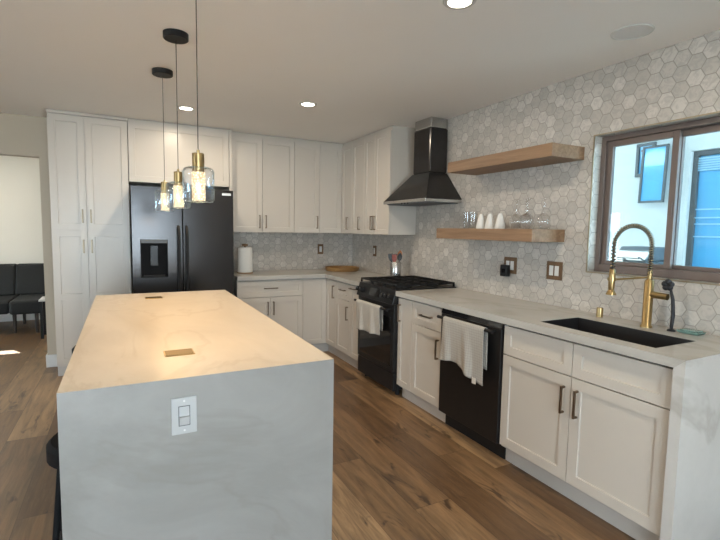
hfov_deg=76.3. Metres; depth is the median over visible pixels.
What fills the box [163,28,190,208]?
pendant lamp
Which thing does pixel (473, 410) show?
dishwasher
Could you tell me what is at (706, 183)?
blind
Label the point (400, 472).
floor
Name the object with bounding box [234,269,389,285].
countertop
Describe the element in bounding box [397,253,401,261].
spoon
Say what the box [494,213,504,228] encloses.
cup
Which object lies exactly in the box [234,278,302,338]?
base cabinet
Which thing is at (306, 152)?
upper cabinet
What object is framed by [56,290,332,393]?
island countertop
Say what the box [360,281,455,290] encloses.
cooktop
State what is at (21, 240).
wall
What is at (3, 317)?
baseboard
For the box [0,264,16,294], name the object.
cushion
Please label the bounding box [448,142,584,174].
shelf
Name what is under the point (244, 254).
paper towel roll
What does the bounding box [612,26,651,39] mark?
grille
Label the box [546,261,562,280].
wall outlet
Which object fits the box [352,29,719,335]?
wall
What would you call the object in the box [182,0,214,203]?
pendant lamp
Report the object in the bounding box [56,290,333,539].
kitchen island
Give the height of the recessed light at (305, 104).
0.006 m
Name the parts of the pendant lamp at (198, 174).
cord, lamp shade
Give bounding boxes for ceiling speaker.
[610,23,654,40]
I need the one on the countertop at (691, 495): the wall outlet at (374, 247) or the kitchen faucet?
the kitchen faucet
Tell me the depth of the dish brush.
2.39 m
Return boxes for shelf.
[436,228,564,241]
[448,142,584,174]
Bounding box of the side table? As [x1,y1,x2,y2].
[38,296,46,338]
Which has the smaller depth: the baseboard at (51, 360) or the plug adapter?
the plug adapter
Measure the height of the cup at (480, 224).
0.118 m
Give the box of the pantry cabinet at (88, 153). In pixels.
[46,109,131,375]
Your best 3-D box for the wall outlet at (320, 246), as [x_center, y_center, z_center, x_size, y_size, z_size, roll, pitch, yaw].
[-0.498,-0.264,5.783,0.075,0.126,0.011,-2,6,-27]
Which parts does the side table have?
leg, leg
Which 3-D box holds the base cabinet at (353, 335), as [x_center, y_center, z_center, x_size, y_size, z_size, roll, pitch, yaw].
[0.213,0.575,4.708,0.651,0.872,0.252,-2,6,-27]
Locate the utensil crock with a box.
[390,262,400,275]
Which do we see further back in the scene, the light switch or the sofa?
the sofa
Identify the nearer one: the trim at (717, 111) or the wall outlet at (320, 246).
the trim at (717, 111)
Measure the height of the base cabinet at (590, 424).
0.872 m
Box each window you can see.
[594,116,719,282]
[635,142,669,202]
[685,148,719,267]
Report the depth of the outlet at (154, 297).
3.22 m
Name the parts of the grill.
lid handle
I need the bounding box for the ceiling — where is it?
[0,0,719,143]
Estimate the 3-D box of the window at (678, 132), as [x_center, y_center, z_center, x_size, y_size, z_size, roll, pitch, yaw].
[1.772,-0.381,2.572,0.085,0.851,0.888,-2,6,-27]
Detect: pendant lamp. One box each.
[152,67,174,211]
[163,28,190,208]
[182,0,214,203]
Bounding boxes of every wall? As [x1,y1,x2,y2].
[0,113,352,354]
[0,155,43,294]
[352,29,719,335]
[608,132,719,265]
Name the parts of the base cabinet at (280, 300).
door, drawer, door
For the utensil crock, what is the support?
on the countertop at (354, 278)
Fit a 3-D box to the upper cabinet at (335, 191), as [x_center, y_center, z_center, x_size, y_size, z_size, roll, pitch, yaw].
[-0.216,-0.977,5.519,0.600,1.063,0.612,-2,6,-27]
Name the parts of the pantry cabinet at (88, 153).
door, door, crown, door, door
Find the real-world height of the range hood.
0.780 m
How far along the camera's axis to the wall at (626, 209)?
4.78 m
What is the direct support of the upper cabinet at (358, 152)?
attached to the wall at (682, 79)
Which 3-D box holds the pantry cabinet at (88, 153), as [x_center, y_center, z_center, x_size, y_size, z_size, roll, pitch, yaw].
[-2.595,-0.235,4.459,0.639,2.434,0.446,-2,6,-27]
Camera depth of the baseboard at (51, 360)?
4.56 m
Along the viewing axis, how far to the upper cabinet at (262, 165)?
5.05 m
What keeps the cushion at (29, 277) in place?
on the sofa
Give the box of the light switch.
[171,395,196,435]
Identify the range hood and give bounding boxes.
[383,116,461,205]
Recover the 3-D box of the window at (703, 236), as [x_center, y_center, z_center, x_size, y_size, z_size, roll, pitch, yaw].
[3.807,-0.100,3.382,0.080,1.868,2.528,-2,6,-27]
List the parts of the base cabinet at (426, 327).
door, drawer, handle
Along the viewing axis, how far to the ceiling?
2.68 m
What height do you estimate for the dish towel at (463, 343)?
0.370 m
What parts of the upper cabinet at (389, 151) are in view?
door, door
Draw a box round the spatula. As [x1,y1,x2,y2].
[392,255,396,261]
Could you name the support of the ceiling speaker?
attached to the ceiling
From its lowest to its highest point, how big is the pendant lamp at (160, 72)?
0.922 m
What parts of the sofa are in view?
seat, leg, leg, seat, leg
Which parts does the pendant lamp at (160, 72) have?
cord, lamp shade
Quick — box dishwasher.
[437,308,505,458]
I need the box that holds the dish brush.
[661,279,675,331]
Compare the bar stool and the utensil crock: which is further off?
the utensil crock
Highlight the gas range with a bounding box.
[354,275,455,394]
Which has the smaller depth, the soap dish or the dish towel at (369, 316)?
the soap dish
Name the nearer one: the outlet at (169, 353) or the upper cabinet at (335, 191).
the outlet at (169, 353)
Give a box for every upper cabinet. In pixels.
[127,118,231,190]
[232,132,293,232]
[294,138,319,232]
[319,140,353,232]
[351,135,366,233]
[363,125,415,234]
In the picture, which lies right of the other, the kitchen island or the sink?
the sink
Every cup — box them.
[476,214,484,228]
[484,214,494,228]
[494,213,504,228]
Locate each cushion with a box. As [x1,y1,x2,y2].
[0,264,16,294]
[15,263,44,294]
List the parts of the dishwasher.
handle, kick plate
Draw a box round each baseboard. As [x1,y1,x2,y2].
[0,313,39,321]
[46,353,56,367]
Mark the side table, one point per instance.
(41, 300)
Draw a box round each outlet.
[145,296,162,298]
[163,348,194,356]
[318,244,322,253]
[373,246,375,255]
[504,257,516,273]
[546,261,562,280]
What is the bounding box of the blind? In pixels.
[693,156,719,237]
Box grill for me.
[615,246,664,263]
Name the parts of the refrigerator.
dispenser trim, door, handle, handle, door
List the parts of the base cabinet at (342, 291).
door, drawer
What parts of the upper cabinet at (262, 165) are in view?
door, door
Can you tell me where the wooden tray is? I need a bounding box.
[325,266,358,271]
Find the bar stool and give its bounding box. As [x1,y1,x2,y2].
[46,432,62,539]
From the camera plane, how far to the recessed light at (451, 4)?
2.05 m
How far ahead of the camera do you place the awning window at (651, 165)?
4.64 m
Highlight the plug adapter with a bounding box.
[500,264,509,276]
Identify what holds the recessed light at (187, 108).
in the ceiling
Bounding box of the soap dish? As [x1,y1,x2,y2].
[677,328,705,335]
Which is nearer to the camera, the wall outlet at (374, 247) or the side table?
the wall outlet at (374, 247)
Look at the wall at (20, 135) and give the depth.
4.83 m
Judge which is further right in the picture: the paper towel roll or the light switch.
the paper towel roll
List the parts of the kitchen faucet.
support arm, lever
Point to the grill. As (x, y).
(637, 254)
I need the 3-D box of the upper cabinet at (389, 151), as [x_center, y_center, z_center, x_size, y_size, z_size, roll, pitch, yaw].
[0.297,-0.905,4.798,0.349,1.063,0.542,-2,6,-27]
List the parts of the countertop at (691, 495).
air gap cap, waterfall panel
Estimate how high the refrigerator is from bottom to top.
1.775 m
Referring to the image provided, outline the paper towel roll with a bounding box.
[237,244,252,273]
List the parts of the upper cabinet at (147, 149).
panel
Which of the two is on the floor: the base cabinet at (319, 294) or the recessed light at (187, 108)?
the base cabinet at (319, 294)
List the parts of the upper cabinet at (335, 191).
door, door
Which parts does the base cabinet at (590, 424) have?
door, drawer, handle, handle, door, drawer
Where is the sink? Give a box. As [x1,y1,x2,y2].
[539,317,694,367]
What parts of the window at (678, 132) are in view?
sash, sash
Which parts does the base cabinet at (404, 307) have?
handle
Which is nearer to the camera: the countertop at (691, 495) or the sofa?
the countertop at (691, 495)
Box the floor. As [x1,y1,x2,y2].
[0,319,635,539]
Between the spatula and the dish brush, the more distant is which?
the spatula
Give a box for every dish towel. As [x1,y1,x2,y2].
[356,299,382,335]
[439,316,487,385]
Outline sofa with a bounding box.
[0,263,44,332]
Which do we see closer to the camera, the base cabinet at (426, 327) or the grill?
the base cabinet at (426, 327)
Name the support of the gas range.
on the floor
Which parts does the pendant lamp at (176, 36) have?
cord, lamp shade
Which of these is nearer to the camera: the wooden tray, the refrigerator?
the refrigerator
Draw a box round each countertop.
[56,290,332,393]
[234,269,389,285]
[396,288,719,539]
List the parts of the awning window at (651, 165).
pane, pane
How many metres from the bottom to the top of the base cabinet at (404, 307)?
0.872 m
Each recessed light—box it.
[177,106,194,110]
[299,102,316,106]
[443,0,476,9]
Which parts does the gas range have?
handle, storage drawer, control panel, oven door, knob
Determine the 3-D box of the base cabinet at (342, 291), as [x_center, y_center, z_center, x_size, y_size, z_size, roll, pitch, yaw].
[0.076,0.549,4.974,0.651,0.872,0.346,-2,6,-27]
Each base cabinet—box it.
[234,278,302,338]
[302,278,339,357]
[335,281,353,365]
[348,285,358,368]
[397,297,415,403]
[410,301,445,421]
[499,325,672,539]
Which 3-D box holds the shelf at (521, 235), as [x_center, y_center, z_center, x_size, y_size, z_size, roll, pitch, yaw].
[1.015,-0.271,3.480,0.310,0.084,1.020,-2,6,-27]
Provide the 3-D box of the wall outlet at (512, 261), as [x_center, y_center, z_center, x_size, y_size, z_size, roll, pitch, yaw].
[1.160,-0.036,3.538,0.010,0.126,0.128,-2,6,-27]
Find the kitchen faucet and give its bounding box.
[606,223,669,327]
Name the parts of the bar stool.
seat, leg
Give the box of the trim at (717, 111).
[586,111,719,285]
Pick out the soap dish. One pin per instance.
(683, 330)
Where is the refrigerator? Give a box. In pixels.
[130,186,233,294]
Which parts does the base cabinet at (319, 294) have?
door, door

